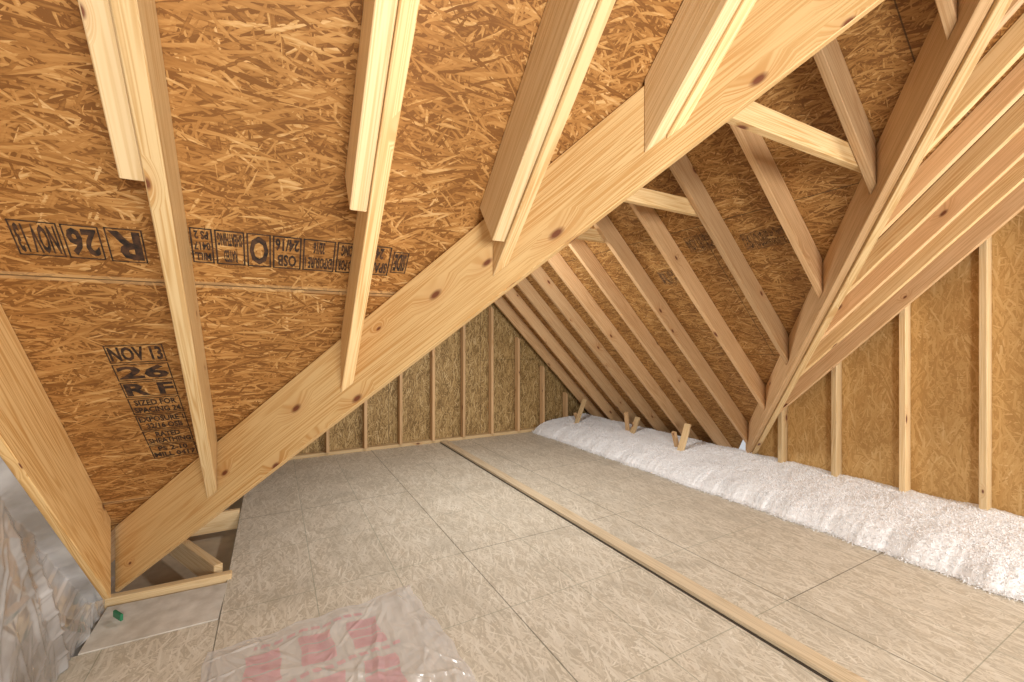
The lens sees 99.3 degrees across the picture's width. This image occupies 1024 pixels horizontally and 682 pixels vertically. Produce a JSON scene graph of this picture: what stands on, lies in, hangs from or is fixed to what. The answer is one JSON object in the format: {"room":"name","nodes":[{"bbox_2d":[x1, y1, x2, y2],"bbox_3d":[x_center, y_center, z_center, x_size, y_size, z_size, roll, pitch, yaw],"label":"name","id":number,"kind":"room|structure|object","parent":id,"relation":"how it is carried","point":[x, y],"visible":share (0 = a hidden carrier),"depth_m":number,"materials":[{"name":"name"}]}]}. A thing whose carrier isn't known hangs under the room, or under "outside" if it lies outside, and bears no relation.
{"room":"unfinished attic","nodes":[
{"label":"unfinished attic","id":0,"kind":"room"},
{"bbox_2d":[72,612,103,656],"bbox_3d":[-0.639,-0.595,-0.407,0.012,4.250,5.900,0,0,-29],"label":"wall","id":1,"kind":"structure","parent":0,"point":[79,648],"depth_m":1.94,"materials":[{"name":"grey"}]},
{"bbox_2d":[0,457,114,681],"bbox_3d":[-1.255,-0.116,0.841,0.074,2.784,2.880,0,0,-29],"label":"plastic film","id":2,"kind":"object","parent":1,"relation":"attached to","point":[49,607],"visible":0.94,"depth_m":1.46,"materials":[{"name":"plastic"}]},
{"bbox_2d":[111,495,243,617],"bbox_3d":[-2.430,1.446,3.086,0.900,0.012,2.928,0,0,-29],"label":"floor","id":3,"kind":"structure","parent":0,"point":[220,545],"depth_m":2.81,"materials":[{"name":"brown wood"}]},
{"bbox_2d":[104,570,231,611],"bbox_3d":[-1.752,1.330,2.242,0.520,0.160,0.045,0,0,-27],"label":"joist","id":4,"kind":"object","parent":3,"relation":"on","point":[144,593],"visible":0.32,"depth_m":2.22,"materials":[{"name":"beige wood"}]},
{"bbox_2d":[190,508,239,536],"bbox_3d":[-2.342,1.330,3.107,0.675,0.140,0.038,0,0,-29],"label":"joist","id":5,"kind":"object","parent":3,"relation":"on","point":[227,519],"visible":0.18,"depth_m":3.20,"materials":[{"name":"beige wood"}]},
{"bbox_2d":[298,302,589,453],"bbox_3d":[-1.059,0.015,5.515,5.560,3.030,0.012,0,0,-29],"label":"wall","id":6,"kind":"structure","parent":0,"point":[382,407],"depth_m":5.77,"materials":[{"name":"brown wood"}]},
{"bbox_2d":[0,0,1023,530],"bbox_3d":[0.472,-0.851,1.313,6.090,4.262,4.250,0,0,-29],"label":"roof sheathing","id":7,"kind":"structure","parent":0,"point":[261,92],"depth_m":1.19,"materials":[{"name":"brown wood"}]},
{"bbox_2d":[0,304,110,599],"bbox_3d":[-0.872,-0.885,0.227,0.038,4.060,3.885,0,0,-29],"label":"rafter","id":8,"kind":"object","parent":7,"relation":"attached to","point":[35,445],"visible":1,"depth_m":1.40,"materials":[{"name":"brown wood"}]},
{"bbox_2d":[780,181,1023,411],"bbox_3d":[3.157,-1.060,2.397,0.038,3.711,3.633,0,0,-29],"label":"rafter","id":9,"kind":"object","parent":7,"relation":"attached to","point":[1012,204],"visible":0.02,"depth_m":3.01,"materials":[{"name":"brown wood"}]},
{"bbox_2d":[801,157,1023,375],"bbox_3d":[2.962,-1.225,2.128,0.038,3.381,3.318,0,0,-29],"label":"rafter","id":10,"kind":"object","parent":7,"relation":"attached to","point":[1013,177],"visible":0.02,"depth_m":2.74,"materials":[{"name":"brown wood"}]},
{"bbox_2d":[879,58,1023,236],"bbox_3d":[2.433,-1.640,1.365,0.038,2.551,2.488,0,0,-29],"label":"rafter","id":11,"kind":"object","parent":7,"relation":"attached to","point":[1010,89],"visible":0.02,"depth_m":1.99,"materials":[{"name":"brown wood"}]},
{"bbox_2d":[992,0,1023,36],"bbox_3d":[2.089,-1.910,0.869,0.038,2.011,1.948,0,0,-29],"label":"rafter","id":12,"kind":"object","parent":7,"relation":"attached to","point":[1015,4],"visible":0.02,"depth_m":1.51,"materials":[{"name":"brown wood"}]},
{"bbox_2d":[56,432,1023,681],"bbox_3d":[1.079,1.289,1.923,5.220,0.018,8.338,0,0,-29],"label":"floor","id":13,"kind":"structure","parent":0,"point":[475,579],"depth_m":2.27,"materials":[{"name":"beige wood"}]},
{"bbox_2d":[78,583,226,655],"bbox_3d":[-1.641,1.285,2.045,0.485,0.018,0.356,0,0,-29],"label":"deck patch","id":14,"kind":"object","parent":13,"relation":"on","point":[142,619],"visible":0.93,"depth_m":2.01,"materials":[{"name":"beige wood"}]},
{"bbox_2d":[113,610,122,620],"bbox_3d":[-1.788,1.245,1.974,0.072,0.030,0.012,0,0,28],"label":"scrap","id":15,"kind":"object","parent":14,"relation":"on","point":[118,615],"visible":1,"depth_m":1.96,"materials":[{"name":"green plastic"}]},
{"bbox_2d":[168,539,222,576],"bbox_3d":[-1.956,1.305,2.646,0.801,0.130,0.045,0,0,35],"label":"brace","id":16,"kind":"object","parent":13,"relation":"attached to","point":[194,558],"visible":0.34,"depth_m":2.55,"materials":[{"name":"beige wood"}]},
{"bbox_2d":[242,613,407,681],"bbox_3d":[-0.600,1.267,1.541,1.020,0.021,1.241,0,0,-29],"label":"printed lettering","id":17,"kind":"object","parent":13,"relation":"on","point":[379,662],"visible":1,"depth_m":1.74},
{"bbox_2d":[290,427,536,459],"bbox_3d":[-0.744,1.261,5.628,4.500,0.038,0.089,0,0,-29],"label":"plate","id":18,"kind":"object","parent":13,"relation":"on","point":[480,435],"visible":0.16,"depth_m":5.28,"materials":[{"name":"beige wood"}]},
{"bbox_2d":[325,429,329,452],"bbox_3d":[-2.061,0.571,4.857,0.034,1.342,0.089,0,0,-29],"label":"stud","id":19,"kind":"object","parent":18,"relation":"on","point":[327,433],"visible":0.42,"depth_m":4.82,"materials":[{"name":"brown wood"}]},
{"bbox_2d":[363,401,366,448],"bbox_3d":[-1.705,0.368,5.052,0.034,1.747,0.089,0,0,-29],"label":"stud","id":20,"kind":"object","parent":18,"relation":"on","point":[365,402],"visible":0.42,"depth_m":5.01,"materials":[{"name":"brown wood"}]},
{"bbox_2d":[398,373,402,444],"bbox_3d":[-1.348,0.165,5.247,0.034,2.154,0.089,0,0,-29],"label":"stud","id":21,"kind":"object","parent":18,"relation":"on","point":[400,377],"visible":0.42,"depth_m":5.21,"materials":[{"name":"brown wood"}]},
{"bbox_2d":[430,348,434,440],"bbox_3d":[-0.992,-0.015,5.442,0.034,2.514,0.089,0,0,-29],"label":"stud","id":22,"kind":"object","parent":18,"relation":"on","point":[432,352],"visible":0.42,"depth_m":5.41,"materials":[{"name":"brown wood"}]},
{"bbox_2d":[461,325,464,437],"bbox_3d":[-0.635,0.188,5.638,0.034,2.107,0.089,0,0,-29],"label":"stud","id":23,"kind":"object","parent":18,"relation":"on","point":[462,327],"visible":0.58,"depth_m":5.60,"materials":[{"name":"brown wood"}]},
{"bbox_2d":[489,306,493,433],"bbox_3d":[-0.280,0.391,5.832,0.034,1.702,0.089,0,0,-29],"label":"stud","id":24,"kind":"object","parent":18,"relation":"on","point":[491,310],"visible":1,"depth_m":5.80,"materials":[{"name":"brown wood"}]},
{"bbox_2d":[515,337,519,430],"bbox_3d":[0.075,0.593,6.027,0.034,1.297,0.089,0,0,-29],"label":"stud","id":25,"kind":"object","parent":18,"relation":"on","point":[517,340],"visible":1,"depth_m":5.99,"materials":[{"name":"brown wood"}]},
{"bbox_2d":[540,366,544,423],"bbox_3d":[0.432,0.797,6.222,0.034,0.890,0.089,0,0,-29],"label":"stud","id":26,"kind":"object","parent":18,"relation":"on","point":[542,369],"visible":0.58,"depth_m":6.19,"materials":[{"name":"brown wood"}]},
{"bbox_2d":[563,392,567,416],"bbox_3d":[0.786,0.998,6.415,0.034,0.487,0.089,0,0,-29],"label":"stud","id":27,"kind":"object","parent":18,"relation":"on","point":[565,395],"visible":0.58,"depth_m":6.38,"materials":[{"name":"brown wood"}]},
{"bbox_2d":[441,443,832,681],"bbox_3d":[0.953,1.278,2.078,0.014,0.003,7.730,0,0,-29],"label":"trim","id":28,"kind":"structure","parent":13,"relation":"on","point":[616,550],"depth_m":2.21,"materials":[{"name":"brown wood"}]},
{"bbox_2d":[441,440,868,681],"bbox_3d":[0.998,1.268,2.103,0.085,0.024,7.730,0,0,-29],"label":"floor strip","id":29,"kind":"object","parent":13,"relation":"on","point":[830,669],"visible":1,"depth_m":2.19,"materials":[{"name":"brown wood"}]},
{"bbox_2d":[532,413,1023,602],"bbox_3d":[2.128,1.173,3.787,1.129,0.211,5.800,0,0,-29],"label":"insulation","id":30,"kind":"object","parent":13,"relation":"on","point":[983,549],"visible":0.97,"depth_m":3.08},
{"bbox_2d":[574,399,586,422],"bbox_3d":[0.896,1.019,6.029,0.261,0.424,0.174,0,0,-40],"label":"stub","id":31,"kind":"object","parent":30,"relation":"on","point":[577,416],"visible":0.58,"depth_m":6.00,"materials":[{"name":"brown wood"}]},
{"bbox_2d":[624,412,640,433],"bbox_3d":[1.440,1.054,5.296,0.221,0.357,0.207,0,0,-29],"label":"stub","id":32,"kind":"object","parent":30,"relation":"in","point":[626,416],"visible":0.58,"depth_m":5.31,"materials":[{"name":"brown wood"}]},
{"bbox_2d":[671,423,690,450],"bbox_3d":[1.733,1.046,4.508,0.236,0.370,0.203,0,0,-29],"label":"stub","id":33,"kind":"object","parent":30,"relation":"in","point":[680,445],"visible":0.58,"depth_m":4.50,"materials":[{"name":"brown wood"}]},
{"bbox_2d":[778,407,786,462],"bbox_3d":[2.452,0.889,3.942,0.088,0.781,0.038,0,0,-29],"label":"stud","id":34,"kind":"object","parent":13,"relation":"on","point":[782,417],"visible":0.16,"depth_m":3.92,"materials":[{"name":"beige wood"}]},
{"bbox_2d":[831,361,841,476],"bbox_3d":[2.659,0.674,3.565,0.088,1.211,0.038,0,0,-29],"label":"stud","id":35,"kind":"object","parent":13,"relation":"on","point":[836,372],"visible":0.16,"depth_m":3.54,"materials":[{"name":"beige wood"}]},
{"bbox_2d":[899,304,910,491],"bbox_3d":[2.870,0.454,3.179,0.088,1.651,0.038,0,0,-29],"label":"stud","id":36,"kind":"object","parent":13,"relation":"on","point":[905,314],"visible":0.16,"depth_m":3.16,"materials":[{"name":"beige wood"}]},
{"bbox_2d":[979,236,991,510],"bbox_3d":[3.067,0.249,2.819,0.088,2.061,0.038,0,0,-29],"label":"stud","id":37,"kind":"object","parent":13,"relation":"on","point":[985,249],"visible":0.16,"depth_m":2.80,"materials":[{"name":"beige wood"}]},
{"bbox_2d":[502,0,937,448],"bbox_3d":[1.381,-0.116,3.954,2.780,2.792,5.070,0,0,-29],"label":"roof sheathing","id":38,"kind":"structure","parent":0,"point":[880,51],"depth_m":2.75,"materials":[{"name":"brown wood"}]},
{"bbox_2d":[746,0,993,452],"bbox_3d":[1.852,-0.179,2.679,0.038,2.608,3.341,0,0,16],"label":"beam","id":39,"kind":"structure","parent":38,"relation":"attached to","point":[938,59],"depth_m":1.86,"materials":[{"name":"brown wood"}]},
{"bbox_2d":[594,215,747,443],"bbox_3d":[1.285,-0.234,3.668,2.297,2.483,0.036,0,0,-29],"label":"rafter","id":40,"kind":"object","parent":39,"relation":"attached to","point":[605,227],"visible":0.58,"depth_m":3.68,"materials":[{"name":"brown wood"}]},
{"bbox_2d":[629,203,764,410],"bbox_3d":[1.303,-0.444,3.199,1.877,2.063,0.036,0,0,-29],"label":"rafter","id":41,"kind":"object","parent":39,"relation":"attached to","point":[647,216],"visible":0.58,"depth_m":3.23,"materials":[{"name":"brown wood"}]},
{"bbox_2d":[669,154,787,364],"bbox_3d":[1.320,-0.651,2.735,1.462,1.648,0.036,0,0,-29],"label":"rafter","id":42,"kind":"object","parent":39,"relation":"attached to","point":[682,169],"visible":0.58,"depth_m":2.75,"materials":[{"name":"brown wood"}]},
{"bbox_2d":[729,124,821,297],"bbox_3d":[1.337,-0.861,2.266,1.042,1.228,0.036,0,0,-29],"label":"rafter","id":43,"kind":"object","parent":39,"relation":"attached to","point":[754,147],"visible":0.58,"depth_m":2.30,"materials":[{"name":"brown wood"}]},
{"bbox_2d":[813,38,875,194],"bbox_3d":[1.355,-1.069,1.802,0.627,0.813,0.036,0,0,-29],"label":"rafter","id":44,"kind":"object","parent":39,"relation":"attached to","point":[830,62],"visible":0.83,"depth_m":1.82,"materials":[{"name":"brown wood"}]},
{"bbox_2d":[726,102,861,173],"bbox_3d":[1.035,-0.816,1.671,1.380,0.089,0.036,0,0,-29],"label":"tie","id":45,"kind":"object","parent":44,"relation":"attached to","point":[756,118],"visible":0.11,"depth_m":1.69,"materials":[{"name":"brown wood"}]},
{"bbox_2d":[752,0,1012,453],"bbox_3d":[1.878,-0.197,2.631,0.038,2.629,3.341,0,0,16],"label":"beam","id":46,"kind":"structure","parent":39,"relation":"attached to","point":[998,8],"depth_m":1.77,"materials":[{"name":"brown wood"}]},
{"bbox_2d":[821,128,1023,339],"bbox_3d":[2.784,-1.365,1.871,0.038,3.101,3.038,0,0,-29],"label":"rafter","id":47,"kind":"object","parent":46,"relation":"attached to","point":[1012,152],"visible":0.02,"depth_m":2.49,"materials":[{"name":"brown wood"}]},
{"bbox_2d":[846,95,1023,294],"bbox_3d":[2.605,-1.505,1.614,0.038,2.821,2.758,0,0,-29],"label":"rafter","id":48,"kind":"object","parent":46,"relation":"attached to","point":[1011,122],"visible":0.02,"depth_m":2.24,"materials":[{"name":"brown wood"}]},
{"bbox_2d":[924,13,1023,156],"bbox_3d":[2.261,-1.775,1.117,0.038,2.281,2.218,0,0,-29],"label":"rafter","id":49,"kind":"object","parent":46,"relation":"attached to","point":[1007,50],"visible":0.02,"depth_m":1.74,"materials":[{"name":"brown wood"}]},
{"bbox_2d":[935,0,956,39],"bbox_3d":[1.370,-1.248,1.400,0.267,0.454,0.036,0,0,-29],"label":"rafter","id":50,"kind":"object","parent":39,"relation":"attached to","point":[947,9],"visible":1,"depth_m":1.44,"materials":[{"name":"brown wood"}]},
{"bbox_2d":[757,209,1023,516],"bbox_3d":[3.679,-0.745,1.809,0.012,4.450,5.640,0,0,-29],"label":"wall","id":51,"kind":"structure","parent":0,"point":[944,318],"depth_m":3.04,"materials":[{"name":"brown wood"}]},
{"bbox_3d":[-1.058,-0.116,2.619,2.780,2.792,5.070,0,0,-29],"label":"ceiling","id":52,"kind":"structure","parent":0,"visible":0},
{"bbox_2d":[115,0,883,591],"bbox_3d":[-0.232,-0.161,1.534,3.330,2.645,0.038,0,0,16],"label":"beam","id":53,"kind":"structure","parent":52,"relation":"attached to","point":[610,163],"depth_m":1.49,"materials":[{"name":"brown wood"}]},
{"bbox_2d":[109,0,216,497],"bbox_3d":[-0.424,-1.129,0.306,0.038,3.572,3.463,0,0,-29],"label":"rafter","id":54,"kind":"object","parent":53,"relation":"attached to","point":[136,26],"visible":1,"depth_m":1.00,"materials":[{"name":"brown wood"}]},
{"bbox_2d":[78,0,144,180],"bbox_3d":[-0.259,-1.606,-0.084,0.044,2.518,2.504,0,0,-29],"label":"board","id":55,"kind":"object","parent":54,"relation":"attached to","point":[96,15],"visible":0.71,"depth_m":0.82,"materials":[{"name":"beige wood"}]},
{"bbox_2d":[341,0,419,391],"bbox_3d":[0.096,-1.362,0.325,0.038,3.107,2.998,0,0,-29],"label":"rafter","id":56,"kind":"object","parent":53,"relation":"attached to","point":[368,224],"visible":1,"depth_m":1.15,"materials":[{"name":"brown wood"}]},
{"bbox_2d":[345,0,397,211],"bbox_3d":[0.149,-1.606,0.139,0.044,2.518,2.504,0,0,-29],"label":"board","id":57,"kind":"object","parent":56,"relation":"attached to","point":[378,16],"visible":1,"depth_m":0.99,"materials":[{"name":"beige wood"}]},
{"bbox_2d":[493,0,615,275],"bbox_3d":[0.572,-1.567,0.340,0.038,2.696,2.580,0,0,-29],"label":"rafter","id":58,"kind":"object","parent":53,"relation":"attached to","point":[502,251],"visible":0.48,"depth_m":1.16,"materials":[{"name":"brown wood"}]},
{"bbox_2d":[480,0,597,241],"bbox_3d":[0.520,-1.591,0.348,0.044,2.549,2.533,0,0,-29],"label":"board","id":59,"kind":"object","parent":58,"relation":"attached to","point":[563,25],"visible":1,"depth_m":1.16,"materials":[{"name":"beige wood"}]},
{"bbox_2d":[667,0,756,137],"bbox_3d":[1.008,-1.762,0.356,0.038,2.306,2.190,0,0,-29],"label":"rafter","id":60,"kind":"object","parent":53,"relation":"attached to","point":[744,8],"visible":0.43,"depth_m":1.19,"materials":[{"name":"brown wood"}]},
{"bbox_2d":[645,0,740,151],"bbox_3d":[0.947,-1.720,0.380,0.044,2.290,2.180,0,0,-29],"label":"board","id":61,"kind":"object","parent":60,"relation":"attached to","point":[698,26],"visible":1,"depth_m":1.21,"materials":[{"name":"beige wood"}]},
{"bbox_3d":[0.150,-1.368,3.308,0.036,0.184,5.000,0,0,-29],"label":"board","id":62,"kind":"object","parent":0,"visible":0},
{"bbox_2d":[111,529,114,562],"bbox_3d":[-1.146,-0.113,2.810,2.712,2.725,0.036,0,0,-29],"label":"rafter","id":63,"kind":"object","parent":62,"relation":"attached to","point":[113,530],"visible":0.02,"depth_m":2.27,"materials":[{"name":"brown wood"}]},
{"bbox_2d":[494,296,604,417],"bbox_3d":[0.277,-0.113,5.955,2.725,2.725,0.036,0,0,-29],"label":"rafter","id":64,"kind":"object","parent":62,"relation":"attached to","point":[506,309],"visible":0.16,"depth_m":6.04,"materials":[{"name":"brown wood"}]},
{"bbox_2d":[504,288,624,422],"bbox_3d":[0.476,-0.113,5.591,2.725,2.725,0.036,0,0,-29],"label":"rafter","id":65,"kind":"object","parent":62,"relation":"attached to","point":[512,295],"visible":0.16,"depth_m":5.66,"materials":[{"name":"brown wood"}]},
{"bbox_2d":[517,278,645,427],"bbox_3d":[0.676,-0.113,5.227,2.725,2.725,0.036,0,0,-29],"label":"rafter","id":66,"kind":"object","parent":62,"relation":"attached to","point":[527,289],"visible":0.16,"depth_m":5.26,"materials":[{"name":"brown wood"}]},
{"bbox_2d":[531,266,670,432],"bbox_3d":[0.875,-0.113,4.863,2.725,2.725,0.036,0,0,-29],"label":"rafter","id":67,"kind":"object","parent":62,"relation":"attached to","point":[539,274],"visible":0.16,"depth_m":4.88,"materials":[{"name":"brown wood"}]},
{"bbox_2d":[548,252,698,439],"bbox_3d":[1.074,-0.113,4.499,2.725,2.725,0.036,0,0,-29],"label":"rafter","id":68,"kind":"object","parent":62,"relation":"attached to","point":[557,262],"visible":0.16,"depth_m":4.48,"materials":[{"name":"brown wood"}]},
{"bbox_2d":[568,239,731,447],"bbox_3d":[1.268,-0.113,4.131,2.712,2.725,0.036,0,0,-29],"label":"rafter","id":69,"kind":"object","parent":62,"relation":"attached to","point":[580,248],"visible":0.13,"depth_m":4.11,"materials":[{"name":"brown wood"}]},
{"bbox_3d":[0.002,-0.651,2.013,1.462,1.648,0.036,0,0,-29],"label":"rafter","id":70,"kind":"object","parent":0,"visible":0},
{"bbox_2d":[624,188,697,216],"bbox_3d":[0.634,-0.816,2.403,1.380,0.089,0.036,0,0,-29],"label":"tie","id":71,"kind":"object","parent":70,"relation":"attached to","point":[643,197],"visible":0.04,"depth_m":2.51,"materials":[{"name":"brown wood"}]},
{"bbox_3d":[-0.765,-0.233,2.545,2.297,2.483,0.036,0,0,-29],"label":"rafter","id":72,"kind":"object","parent":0,"visible":0},
{"bbox_2d":[576,228,605,242],"bbox_3d":[0.233,-0.816,3.135,1.380,0.089,0.036,0,0,-29],"label":"tie","id":73,"kind":"object","parent":72,"relation":"attached to","point":[591,234],"visible":0.02,"depth_m":3.33,"materials":[{"name":"brown wood"}]}
]}

